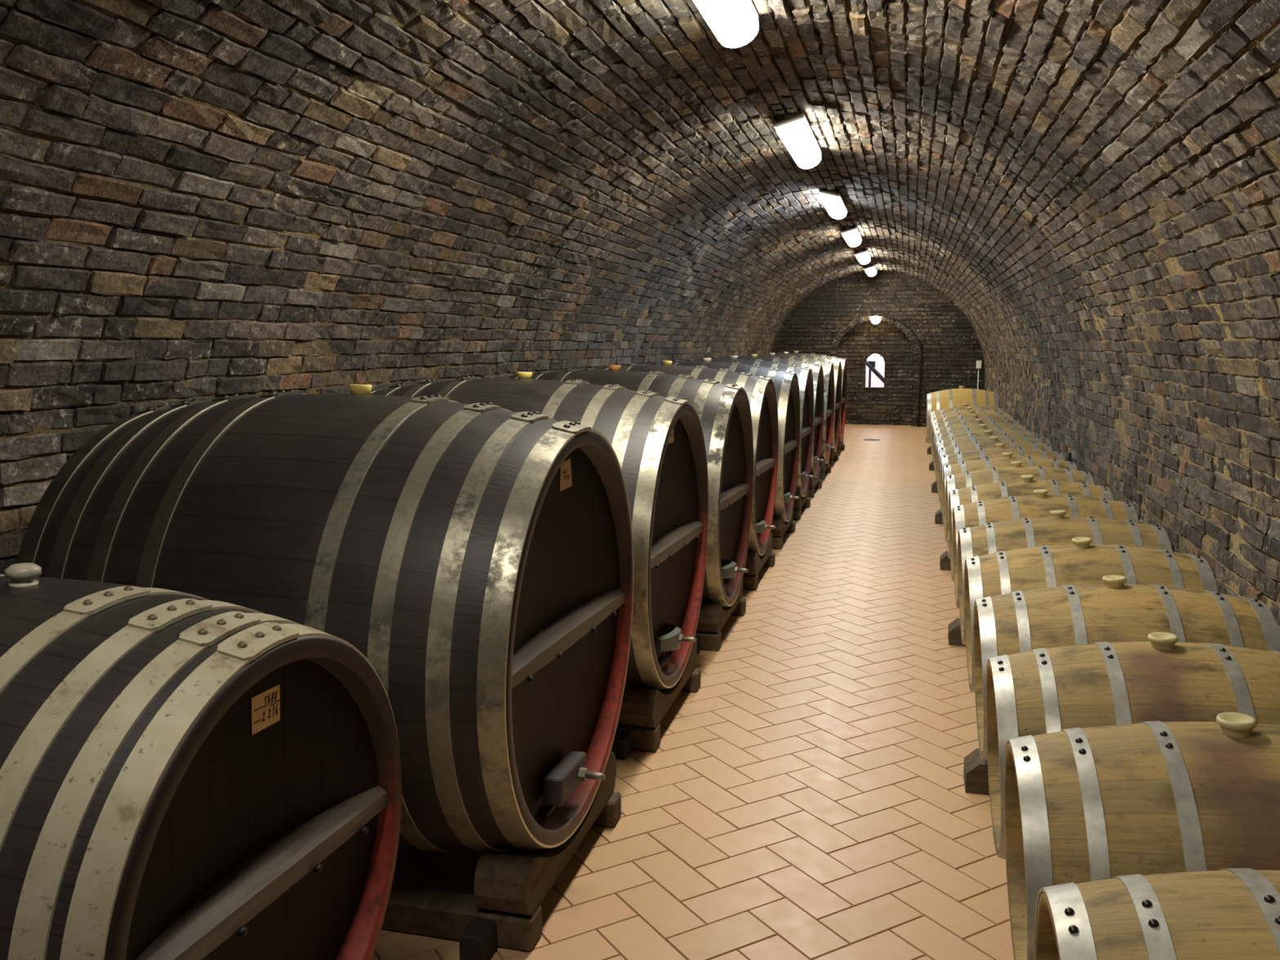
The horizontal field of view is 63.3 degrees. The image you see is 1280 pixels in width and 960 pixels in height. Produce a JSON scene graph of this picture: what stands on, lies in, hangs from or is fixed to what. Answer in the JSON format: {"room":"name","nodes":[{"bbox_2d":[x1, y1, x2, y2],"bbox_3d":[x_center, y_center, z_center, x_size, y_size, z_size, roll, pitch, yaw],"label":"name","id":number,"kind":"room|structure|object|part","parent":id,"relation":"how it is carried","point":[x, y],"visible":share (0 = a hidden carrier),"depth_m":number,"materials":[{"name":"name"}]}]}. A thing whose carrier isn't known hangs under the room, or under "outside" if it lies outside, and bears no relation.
{"room":"wine cellar","nodes":[
{"label":"wine cellar","id":0,"kind":"room"},
{"bbox_2d":[0,95,791,574],"bbox_3d":[-0.065,-0.857,10.318,0.583,2.394,23.608,2,8,14],"label":"wall","id":1,"kind":"structure","parent":0,"point":[138,273],"depth_m":4.17,"materials":[{"name":"brick"}]},
{"bbox_2d":[0,0,1279,312],"bbox_3d":[1.838,-2.315,9.631,3.472,0.905,23.604,2,8,14],"label":"ceiling","id":2,"kind":"structure","parent":0,"point":[970,147],"depth_m":4.63,"materials":[{"name":"brick"}]},
{"bbox_2d":[693,0,759,48],"bbox_3d":[0.265,-1.899,3.919,0.197,0.186,1.270,2,8,14],"label":"lamp","id":3,"kind":"object","parent":2,"relation":"attached to","point":[734,23],"visible":1,"depth_m":4.22,"materials":[{"name":"white glass"}]},
{"bbox_2d":[749,0,758,17],"bbox_3d":[0.263,-1.906,3.919,0.200,0.028,1.270,-15,3,16],"label":"ceiling light","id":4,"kind":"object","parent":3,"relation":"on","point":[751,4],"depth_m":4.36,"materials":[{"name":"white metal"}]},
{"bbox_2d":[773,111,821,168],"bbox_3d":[1.087,-2.318,7.077,0.197,0.186,1.270,2,8,14],"label":"lamp","id":5,"kind":"object","parent":2,"relation":"attached to","point":[795,132],"visible":0.96,"depth_m":6.73,"materials":[{"name":"white glass"}]},
{"bbox_2d":[773,113,821,151],"bbox_3d":[1.086,-2.325,7.077,0.200,0.028,1.270,-15,3,16],"label":"ceiling light","id":6,"kind":"object","parent":5,"relation":"on","point":[791,121],"depth_m":6.49,"materials":[{"name":"white metal"}]},
{"bbox_2d":[818,189,848,219],"bbox_3d":[1.915,-2.737,10.234,0.197,0.186,1.270,2,8,14],"label":"lamp","id":7,"kind":"object","parent":2,"relation":"attached to","point":[832,201],"visible":0.97,"depth_m":9.78,"materials":[{"name":"white glass"}]},
{"bbox_2d":[840,224,861,247],"bbox_3d":[2.732,-3.156,13.393,0.197,0.186,1.270,2,8,14],"label":"lamp","id":8,"kind":"object","parent":2,"relation":"attached to","point":[852,237],"visible":0.97,"depth_m":12.88,"materials":[{"name":"white glass"}]},
{"bbox_2d":[840,226,861,237],"bbox_3d":[2.731,-3.163,13.392,0.200,0.028,1.270,-15,3,16],"label":"ceiling light","id":9,"kind":"object","parent":8,"relation":"on","point":[849,230],"depth_m":12.80,"materials":[{"name":"white metal"}]},
{"bbox_2d":[854,247,870,264],"bbox_3d":[3.555,-3.576,16.551,0.197,0.186,1.270,2,8,14],"label":"lamp","id":10,"kind":"object","parent":2,"relation":"attached to","point":[863,256],"visible":0.97,"depth_m":16.02,"materials":[{"name":"white glass"}]},
{"bbox_2d":[854,249,870,256],"bbox_3d":[3.553,-3.582,16.550,0.200,0.028,1.270,-15,3,16],"label":"ceiling light","id":11,"kind":"object","parent":10,"relation":"on","point":[861,253],"depth_m":15.96,"materials":[{"name":"white metal"}]},
{"bbox_2d":[863,262,876,276],"bbox_3d":[4.377,-3.995,19.709,0.197,0.186,1.270,2,8,14],"label":"lamp","id":12,"kind":"object","parent":2,"relation":"attached to","point":[870,270],"visible":0.97,"depth_m":19.14,"materials":[{"name":"white glass"}]},
{"bbox_2d":[371,423,1013,959],"bbox_3d":[1.853,0.371,10.152,4.400,0.008,23.920,2,8,14],"label":"floor","id":13,"kind":"structure","parent":0,"point":[809,800],"depth_m":3.92,"materials":[{"name":"tile"}]},
{"bbox_2d":[381,751,621,959],"bbox_3d":[-0.931,1.125,3.460,1.538,0.258,1.005,2,8,14],"label":"cradle","id":14,"kind":"object","parent":13,"relation":"on","point":[504,909],"visible":0.3,"depth_m":2.96,"materials":[{"name":"brown wood"}]},
{"bbox_2d":[16,384,633,853],"bbox_3d":[-0.892,0.421,3.400,1.614,1.463,1.430,2,8,14],"label":"wine cask","id":15,"kind":"object","parent":14,"relation":"on","point":[479,557],"visible":0.8,"depth_m":2.86,"materials":[{"name":"brown wood"}]},
{"bbox_3d":[-1.615,-0.237,3.494,0.079,0.028,0.174,2,8,14],"label":"hoop plate","id":16,"kind":"part","parent":15,"relation":"part of","materials":[{"name":"metal"}]},
{"bbox_3d":[-1.483,-0.257,3.457,0.069,0.025,0.173,2,8,14],"label":"hoop plate","id":17,"kind":"part","parent":15,"relation":"part of","materials":[{"name":"metal"}]},
{"bbox_3d":[-1.333,-0.272,3.416,0.063,0.024,0.173,2,8,14],"label":"hoop plate","id":18,"kind":"part","parent":15,"relation":"part of","materials":[{"name":"metal"}]},
{"bbox_3d":[-1.163,-0.281,3.370,0.060,0.022,0.172,2,8,14],"label":"hoop plate","id":19,"kind":"part","parent":15,"relation":"part of","materials":[{"name":"metal"}]},
{"bbox_3d":[-0.654,-0.253,3.241,0.060,0.023,0.172,2,8,14],"label":"hoop plate","id":20,"kind":"part","parent":15,"relation":"part of","materials":[{"name":"metal"}]},
{"bbox_3d":[-0.485,-0.226,3.201,0.063,0.025,0.173,2,8,14],"label":"hoop plate","id":21,"kind":"part","parent":15,"relation":"part of","materials":[{"name":"metal"}]},
{"bbox_3d":[-0.335,-0.194,3.167,0.068,0.026,0.173,2,8,14],"label":"hoop plate","id":22,"kind":"part","parent":15,"relation":"part of","materials":[{"name":"metal"}]},
{"bbox_3d":[-0.205,-0.160,3.137,0.078,0.033,0.174,3,6,14],"label":"hoop plate","id":23,"kind":"part","parent":15,"relation":"part of","materials":[{"name":"metal"}]},
{"bbox_2d":[610,641,700,759],"bbox_3d":[-0.562,0.937,4.878,1.538,0.258,1.005,2,8,14],"label":"cradle","id":24,"kind":"object","parent":13,"relation":"on","point":[642,712],"visible":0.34,"depth_m":4.33,"materials":[{"name":"brown wood"}]},
{"bbox_2d":[370,371,708,689],"bbox_3d":[-0.524,0.232,4.819,1.614,1.462,1.429,2,8,15],"label":"wine cask","id":25,"kind":"object","parent":24,"relation":"on","point":[658,442],"visible":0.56,"depth_m":4.50,"materials":[{"name":"brown wood"}]},
{"bbox_3d":[-1.245,-0.426,4.912,0.079,0.028,0.174,2,8,14],"label":"hoop plate","id":26,"kind":"part","parent":25,"relation":"part of","materials":[{"name":"metal"}]},
{"bbox_3d":[-1.114,-0.445,4.875,0.069,0.025,0.173,2,8,14],"label":"hoop plate","id":27,"kind":"part","parent":25,"relation":"part of","materials":[{"name":"metal"}]},
{"bbox_3d":[-0.964,-0.461,4.834,0.063,0.024,0.173,2,8,14],"label":"hoop plate","id":28,"kind":"part","parent":25,"relation":"part of","materials":[{"name":"metal"}]},
{"bbox_3d":[-0.794,-0.470,4.788,0.060,0.022,0.172,2,8,14],"label":"hoop plate","id":29,"kind":"part","parent":25,"relation":"part of","materials":[{"name":"metal"}]},
{"bbox_3d":[-0.285,-0.441,4.660,0.060,0.023,0.172,2,8,14],"label":"hoop plate","id":30,"kind":"part","parent":25,"relation":"part of","materials":[{"name":"metal"}]},
{"bbox_3d":[-0.116,-0.414,4.619,0.063,0.025,0.173,2,8,14],"label":"hoop plate","id":31,"kind":"part","parent":25,"relation":"part of","materials":[{"name":"metal"}]},
{"bbox_3d":[0.034,-0.382,4.585,0.068,0.026,0.173,2,8,14],"label":"hoop plate","id":32,"kind":"part","parent":25,"relation":"part of","materials":[{"name":"metal"}]},
{"bbox_3d":[0.164,-0.348,4.555,0.078,0.033,0.174,3,6,14],"label":"hoop plate","id":33,"kind":"part","parent":25,"relation":"part of","materials":[{"name":"metal"}]},
{"bbox_2d":[694,578,746,653],"bbox_3d":[-0.192,0.749,6.296,1.538,0.258,1.005,2,8,14],"label":"cradle","id":34,"kind":"object","parent":13,"relation":"on","point":[712,617],"visible":0.25,"depth_m":5.75,"materials":[{"name":"brown wood"}]},
{"bbox_2d":[493,364,753,607],"bbox_3d":[-0.143,0.044,6.234,1.614,1.462,1.429,2,8,15],"label":"wine cask","id":35,"kind":"object","parent":34,"relation":"on","point":[724,411],"visible":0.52,"depth_m":5.95,"materials":[{"name":"brown wood"}]},
{"bbox_3d":[-0.583,-0.648,6.249,0.063,0.024,0.173,2,8,14],"label":"hoop plate","id":36,"kind":"part","parent":35,"relation":"part of","materials":[{"name":"metal"}]},
{"bbox_3d":[-0.413,-0.657,6.204,0.060,0.022,0.172,2,8,14],"label":"hoop plate","id":37,"kind":"part","parent":35,"relation":"part of","materials":[{"name":"metal"}]},
{"bbox_3d":[0.096,-0.629,6.075,0.060,0.023,0.172,2,8,14],"label":"hoop plate","id":38,"kind":"part","parent":35,"relation":"part of","materials":[{"name":"metal"}]},
{"bbox_3d":[0.266,-0.602,6.035,0.063,0.025,0.173,2,8,14],"label":"hoop plate","id":39,"kind":"part","parent":35,"relation":"part of","materials":[{"name":"metal"}]},
{"bbox_3d":[0.415,-0.570,6.000,0.068,0.026,0.173,2,8,14],"label":"hoop plate","id":40,"kind":"part","parent":35,"relation":"part of","materials":[{"name":"metal"}]},
{"bbox_3d":[0.545,-0.536,5.971,0.078,0.033,0.174,3,6,14],"label":"hoop plate","id":41,"kind":"part","parent":35,"relation":"part of","materials":[{"name":"metal"}]},
{"bbox_2d":[742,532,775,590],"bbox_3d":[0.177,0.561,7.714,1.538,0.258,1.005,2,8,14],"label":"cradle","id":42,"kind":"object","parent":13,"relation":"on","point":[754,562],"visible":0.22,"depth_m":7.18,"materials":[{"name":"brown wood"}]},
{"bbox_2d":[581,360,778,555],"bbox_3d":[0.205,-0.144,7.657,1.614,1.462,1.429,2,8,15],"label":"wine cask","id":43,"kind":"object","parent":42,"relation":"on","point":[760,390],"visible":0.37,"depth_m":7.50,"materials":[{"name":"brown wood"}]},
{"bbox_3d":[-0.385,-0.822,7.715,0.069,0.025,0.173,2,8,14],"label":"hoop plate","id":44,"kind":"part","parent":43,"relation":"part of","materials":[{"name":"metal"}]},
{"bbox_3d":[-0.065,-0.846,7.627,0.060,0.022,0.172,2,8,14],"label":"hoop plate","id":45,"kind":"part","parent":43,"relation":"part of","materials":[{"name":"metal"}]},
{"bbox_3d":[0.444,-0.818,7.498,0.060,0.023,0.172,2,8,14],"label":"hoop plate","id":46,"kind":"part","parent":43,"relation":"part of","materials":[{"name":"metal"}]},
{"bbox_3d":[0.614,-0.791,7.458,0.063,0.025,0.173,2,8,14],"label":"hoop plate","id":47,"kind":"part","parent":43,"relation":"part of","materials":[{"name":"metal"}]},
{"bbox_3d":[0.763,-0.759,7.424,0.068,0.026,0.173,2,8,14],"label":"hoop plate","id":48,"kind":"part","parent":43,"relation":"part of","materials":[{"name":"metal"}]},
{"bbox_3d":[0.893,-0.725,7.394,0.078,0.033,0.174,3,6,14],"label":"hoop plate","id":49,"kind":"part","parent":43,"relation":"part of","materials":[{"name":"metal"}]},
{"bbox_2d":[770,507,795,549],"bbox_3d":[0.546,0.372,9.133,1.538,0.258,1.005,2,8,14],"label":"cradle","id":50,"kind":"object","parent":13,"relation":"on","point":[788,526],"visible":0.18,"depth_m":8.59,"materials":[{"name":"brown wood"}]},
{"bbox_2d":[637,357,799,522],"bbox_3d":[0.593,-0.332,9.071,1.613,1.462,1.430,2,8,14],"label":"wine cask","id":51,"kind":"object","parent":50,"relation":"on","point":[786,383],"visible":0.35,"depth_m":8.80,"materials":[{"name":"brown wood"}]},
{"bbox_3d":[0.828,-1.003,8.899,0.060,0.027,0.172,3,7,14],"label":"hoop plate","id":52,"kind":"part","parent":51,"relation":"part of","materials":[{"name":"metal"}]},
{"bbox_3d":[0.997,-0.975,8.859,0.063,0.028,0.172,3,7,14],"label":"hoop plate","id":53,"kind":"part","parent":51,"relation":"part of","materials":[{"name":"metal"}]},
{"bbox_3d":[1.147,-0.943,8.825,0.068,0.030,0.173,3,7,14],"label":"hoop plate","id":54,"kind":"part","parent":51,"relation":"part of","materials":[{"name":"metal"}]},
{"bbox_3d":[1.277,-0.910,8.796,0.078,0.033,0.174,3,7,14],"label":"hoop plate","id":55,"kind":"part","parent":51,"relation":"part of","materials":[{"name":"metal"}]},
{"bbox_2d":[792,485,810,519],"bbox_3d":[0.916,0.184,10.551,1.538,0.258,1.005,2,8,14],"label":"cradle","id":56,"kind":"object","parent":13,"relation":"on","point":[802,502],"visible":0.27,"depth_m":10.02,"materials":[{"name":"brown wood"}]},
{"bbox_2d":[685,355,813,497],"bbox_3d":[0.954,-0.520,10.492,1.613,1.462,1.430,2,8,14],"label":"wine cask","id":57,"kind":"object","parent":56,"relation":"on","point":[805,377],"visible":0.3,"depth_m":10.32,"materials":[{"name":"brown wood"}]},
{"bbox_3d":[1.639,-1.099,10.216,0.078,0.033,0.174,3,7,14],"label":"hoop plate","id":58,"kind":"part","parent":57,"relation":"part of","materials":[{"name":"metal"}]},
{"bbox_2d":[808,466,822,497],"bbox_3d":[1.285,-0.004,11.969,1.538,0.258,1.005,2,8,14],"label":"cradle","id":59,"kind":"object","parent":13,"relation":"on","point":[813,482],"visible":0.17,"depth_m":11.46,"materials":[{"name":"brown wood"}]},
{"bbox_2d":[700,354,824,478],"bbox_3d":[1.312,-0.709,11.913,1.613,1.462,1.430,2,8,14],"label":"wine cask","id":60,"kind":"object","parent":59,"relation":"on","point":[816,369],"visible":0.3,"depth_m":11.79,"materials":[{"name":"brown wood"}]},
{"bbox_2d":[819,460,831,480],"bbox_3d":[1.655,-0.192,13.387,1.538,0.258,1.005,2,8,14],"label":"cradle","id":61,"kind":"object","parent":13,"relation":"on","point":[824,468],"visible":0.19,"depth_m":12.85,"materials":[{"name":"brown wood"}]},
{"bbox_2d":[724,352,835,463],"bbox_3d":[1.699,-0.897,13.326,1.613,1.462,1.430,2,8,14],"label":"wine cask","id":62,"kind":"object","parent":61,"relation":"on","point":[828,366],"visible":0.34,"depth_m":13.07,"materials":[{"name":"brown wood"}]},
{"bbox_2d":[829,448,838,466],"bbox_3d":[2.024,-0.381,14.806,1.538,0.258,1.005,2,8,14],"label":"cradle","id":63,"kind":"object","parent":13,"relation":"on","point":[833,455],"visible":0.16,"depth_m":14.26,"materials":[{"name":"brown wood"}]},
{"bbox_2d":[762,351,841,452],"bbox_3d":[2.045,-1.086,14.751,1.557,1.462,1.430,2,8,14],"label":"wine cask","id":64,"kind":"object","parent":63,"relation":"on","point":[837,363],"visible":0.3,"depth_m":14.56,"materials":[{"name":"brown wood"}]},
{"bbox_2d":[836,438,844,455],"bbox_3d":[2.393,-0.569,16.224,1.538,0.258,1.005,2,8,14],"label":"cradle","id":65,"kind":"object","parent":13,"relation":"on","point":[841,446],"visible":0.12,"depth_m":15.77,"materials":[{"name":"brown wood"}]},
{"bbox_2d":[757,351,847,442],"bbox_3d":[2.405,-1.274,16.171,1.557,1.462,1.430,2,8,14],"label":"wine cask","id":66,"kind":"object","parent":65,"relation":"on","point":[843,362],"visible":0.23,"depth_m":16.17,"materials":[{"name":"brown wood"}]},
{"bbox_2d":[862,439,879,440],"bbox_3d":[4.069,-0.707,18.225,0.300,0.003,0.300,2,8,14],"label":"drain cover","id":67,"kind":"object","parent":13,"relation":"on","point":[863,439],"visible":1,"depth_m":18.24,"materials":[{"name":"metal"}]},
{"bbox_2d":[925,437,989,795],"bbox_3d":[3.158,0.361,9.467,0.943,0.192,17.260,2,8,14],"label":"rack","id":68,"kind":"object","parent":13,"relation":"on","point":[975,776],"visible":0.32,"depth_m":4.03,"materials":[{"name":"brown wood"}]},
{"bbox_2d":[926,386,998,443],"bbox_3d":[4.624,-0.909,14.928,1.003,0.914,0.851,0,7,15],"label":"barrel","id":69,"kind":"object","parent":68,"relation":"on","point":[951,397],"visible":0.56,"depth_m":14.66,"materials":[{"name":"wood"}]},
{"bbox_2d":[930,403,1003,453],"bbox_3d":[4.460,-0.678,14.168,0.973,0.731,0.690,2,8,14],"label":"barrel","id":70,"kind":"object","parent":68,"relation":"on","point":[966,405],"visible":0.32,"depth_m":14.06,"materials":[{"name":"wood"}]},
{"bbox_2d":[931,407,1008,460],"bbox_3d":[4.260,-0.577,13.410,0.973,0.731,0.690,2,8,14],"label":"barrel","id":71,"kind":"object","parent":68,"relation":"on","point":[981,411],"visible":0.16,"depth_m":13.32,"materials":[{"name":"wood"}]},
{"bbox_2d":[932,409,1013,465],"bbox_3d":[4.081,-0.493,12.728,0.973,0.731,0.690,2,8,14],"label":"barrel","id":72,"kind":"object","parent":68,"relation":"on","point":[958,415],"visible":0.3,"depth_m":12.62,"materials":[{"name":"wood"}]},
{"bbox_2d":[933,414,1019,473],"bbox_3d":[3.901,-0.395,12.048,0.973,0.731,0.690,2,8,14],"label":"barrel","id":73,"kind":"object","parent":68,"relation":"on","point":[962,420],"visible":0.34,"depth_m":11.94,"materials":[{"name":"wood"}]},
{"bbox_2d":[934,418,1026,481],"bbox_3d":[3.710,-0.299,11.324,0.973,0.731,0.690,2,8,14],"label":"barrel","id":74,"kind":"object","parent":68,"relation":"on","point":[979,421],"visible":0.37,"depth_m":11.21,"materials":[{"name":"wood"}]},
{"bbox_2d":[935,424,1034,491],"bbox_3d":[3.519,-0.205,10.600,0.973,0.731,0.690,2,8,14],"label":"barrel","id":75,"kind":"object","parent":68,"relation":"on","point":[975,431],"visible":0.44,"depth_m":10.49,"materials":[{"name":"wood"}]},
{"bbox_2d":[937,430,1042,502],"bbox_3d":[3.340,-0.110,9.919,0.973,0.731,0.690,2,8,15],"label":"barrel","id":76,"kind":"object","parent":68,"relation":"on","point":[971,438],"visible":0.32,"depth_m":9.81,"materials":[{"name":"wood"}]},
{"bbox_2d":[938,436,1053,512],"bbox_3d":[3.162,-0.023,9.243,0.973,0.731,0.690,2,8,14],"label":"barrel","id":77,"kind":"object","parent":68,"relation":"on","point":[976,445],"visible":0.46,"depth_m":9.13,"materials":[{"name":"wood"}]},
{"bbox_2d":[940,443,1064,525],"bbox_3d":[2.983,0.064,8.566,0.973,0.731,0.690,2,8,14],"label":"barrel","id":78,"kind":"object","parent":68,"relation":"on","point":[980,454],"visible":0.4,"depth_m":8.44,"materials":[{"name":"wood"}]},
{"bbox_2d":[1065,453,1071,461],"bbox_3d":[3.341,-0.072,8.101,0.100,0.280,0.100,2,8,14],"label":"bottle","id":79,"kind":"object","parent":78,"relation":"on","point":[1068,455],"visible":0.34,"depth_m":8.07,"materials":[{"name":"black glass"}]},
{"bbox_2d":[942,452,1077,542],"bbox_3d":[2.806,0.157,7.896,0.973,0.731,0.690,2,8,14],"label":"barrel","id":80,"kind":"object","parent":68,"relation":"on","point":[1005,461],"visible":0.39,"depth_m":7.79,"materials":[{"name":"wood"}]},
{"bbox_2d":[945,461,1093,558],"bbox_3d":[2.629,0.236,7.223,0.973,0.731,0.690,2,8,14],"label":"barrel","id":81,"kind":"object","parent":68,"relation":"on","point":[968,478],"visible":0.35,"depth_m":7.09,"materials":[{"name":"wood"}]},
{"bbox_2d":[948,475,1113,581],"bbox_3d":[2.452,0.332,6.553,0.973,0.731,0.690,2,8,14],"label":"barrel","id":82,"kind":"object","parent":68,"relation":"on","point":[971,494],"visible":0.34,"depth_m":6.42,"materials":[{"name":"wood"}]},
{"bbox_2d":[952,488,1138,608],"bbox_3d":[2.273,0.416,5.871,0.973,0.731,0.690,2,8,14],"label":"barrel","id":83,"kind":"object","parent":68,"relation":"on","point":[1038,505],"visible":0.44,"depth_m":5.72,"materials":[{"name":"wood"}]},
{"bbox_2d":[957,510,1172,644],"bbox_3d":[2.084,0.514,5.157,0.973,0.731,0.690,2,8,14],"label":"barrel","id":84,"kind":"object","parent":68,"relation":"on","point":[1058,529],"visible":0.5,"depth_m":5.01,"materials":[{"name":"wood"}]},
{"bbox_2d":[964,537,1217,692],"bbox_3d":[1.897,0.608,4.447,0.973,0.731,0.690,2,8,15],"label":"barrel","id":85,"kind":"object","parent":68,"relation":"on","point":[1082,562],"visible":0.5,"depth_m":4.29,"materials":[{"name":"wood"}]},
{"bbox_2d":[973,575,1279,760],"bbox_3d":[1.705,0.706,3.718,0.973,0.731,0.690,2,8,14],"label":"barrel","id":86,"kind":"object","parent":68,"relation":"on","point":[1020,621],"visible":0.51,"depth_m":3.55,"materials":[{"name":"wood"}]},
{"bbox_2d":[985,631,1279,859],"bbox_3d":[1.519,0.804,3.014,0.973,0.731,0.690,2,8,14],"label":"barrel","id":87,"kind":"object","parent":68,"relation":"on","point":[1042,691],"visible":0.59,"depth_m":2.87,"materials":[{"name":"wood"}]},
{"bbox_2d":[1003,711,1279,959],"bbox_3d":[1.341,0.885,2.338,0.973,0.731,0.690,2,8,15],"label":"barrel","id":88,"kind":"object","parent":68,"relation":"on","point":[1096,803],"visible":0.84,"depth_m":2.19,"materials":[{"name":"wood"}]},
{"bbox_2d":[1034,868,1279,959],"bbox_3d":[1.159,0.977,1.646,0.973,0.731,0.690,2,8,15],"label":"barrel","id":89,"kind":"object","parent":68,"relation":"on","point":[1223,913],"visible":1,"depth_m":1.65,"materials":[{"name":"wood"}]},
{"bbox_2d":[865,353,884,388],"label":"window","id":90,"kind":"structure","parent":0,"point":[876,381],"depth_m":23.41,"materials":[{"name":"white glass"}]},
{"bbox_2d":[866,360,884,386],"bbox_3d":[5.029,-2.120,22.392,0.781,1.310,0.090,2,8,14],"label":"stair rail","id":91,"kind":"object","parent":90,"relation":"attached to","point":[870,364],"visible":0.64,"depth_m":22.32,"materials":[{"name":"metal"}]},
{"bbox_2d":[770,270,985,426],"bbox_3d":[4.802,-2.732,21.264,4.540,3.220,0.363,2,8,14],"label":"wall","id":92,"kind":"structure","parent":0,"point":[951,349],"depth_m":20.92,"materials":[{"name":"brick"}]},
{"bbox_2d":[836,320,913,425],"bbox_3d":[4.892,-2.277,21.634,1.640,2.221,0.364,2,8,14],"label":"wall niche","id":93,"kind":"object","parent":92,"relation":"in","point":[891,404],"visible":0.76,"depth_m":21.47,"materials":[{"name":"brick"}]},
{"bbox_2d":[866,315,884,324],"bbox_3d":[4.752,-3.228,20.921,0.340,0.175,0.340,2,8,14],"label":"lamp","id":94,"kind":"object","parent":92,"relation":"attached to","point":[874,319],"visible":1,"depth_m":20.84,"materials":[{"name":"white glass"}]},
{"bbox_3d":[4.752,-3.285,20.914,0.340,0.030,0.340,2,8,14],"label":"lamp shade","id":95,"kind":"part","parent":94,"relation":"part of","materials":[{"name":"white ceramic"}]},
{"bbox_3d":[4.752,-3.206,20.924,0.210,0.130,0.210,2,8,14],"label":"globe","id":96,"kind":"part","parent":94,"relation":"part of","materials":[{"name":"white glass"}]},
{"bbox_2d":[879,314,921,426],"bbox_3d":[5.248,-2.213,21.005,0.857,2.260,0.034,2,8,14],"label":"cable","id":97,"kind":"object","parent":92,"relation":"attached to","point":[883,315],"visible":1,"depth_m":20.89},
{"bbox_2d":[976,360,982,389],"bbox_3d":[6.730,-1.706,20.681,0.100,1.340,0.061,2,8,14],"label":"switch box","id":98,"kind":"object","parent":92,"relation":"attached to","point":[979,363],"visible":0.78,"depth_m":20.59,"materials":[{"name":"white plastic"}]},
{"bbox_2d":[963,135,1279,631],"bbox_3d":[3.717,-0.695,9.356,0.525,2.326,23.604,2,8,14],"label":"wall","id":99,"kind":"structure","parent":0,"point":[1147,353],"depth_m":5.30,"materials":[{"name":"brick"}]},
{"bbox_3d":[-1.225,1.282,2.123,1.090,0.300,0.805,2,8,14],"label":"cradle","id":100,"kind":"object","parent":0,"visible":0},
{"bbox_2d":[0,562,401,959],"bbox_3d":[-1.216,0.711,2.090,1.160,1.102,1.060,2,8,14],"label":"barrel","id":101,"kind":"object","parent":100,"relation":"on","point":[184,775],"visible":1,"depth_m":1.82,"materials":[{"name":"brown wood"}]},
{"bbox_3d":[-1.204,0.186,2.026,0.062,0.046,0.062,3,6,14],"label":"knob","id":102,"kind":"part","parent":101,"relation":"part of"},
{"bbox_3d":[-1.004,0.223,1.961,0.058,0.026,0.173,2,8,14],"label":"hoop plate","id":103,"kind":"part","parent":101,"relation":"part of","materials":[{"name":"silver metal"}]},
{"bbox_3d":[-0.870,0.247,1.930,0.060,0.027,0.174,2,8,14],"label":"hoop plate","id":104,"kind":"part","parent":101,"relation":"part of","materials":[{"name":"silver metal"}]},
{"bbox_3d":[-0.769,0.270,1.907,0.060,0.029,0.174,2,8,14],"label":"hoop plate","id":105,"kind":"part","parent":101,"relation":"part of","materials":[{"name":"silver metal"}]},
{"bbox_3d":[-0.692,0.292,1.890,0.068,0.034,0.174,3,6,14],"label":"hoop plate","id":106,"kind":"part","parent":101,"relation":"part of","materials":[{"name":"silver metal"}]}
]}

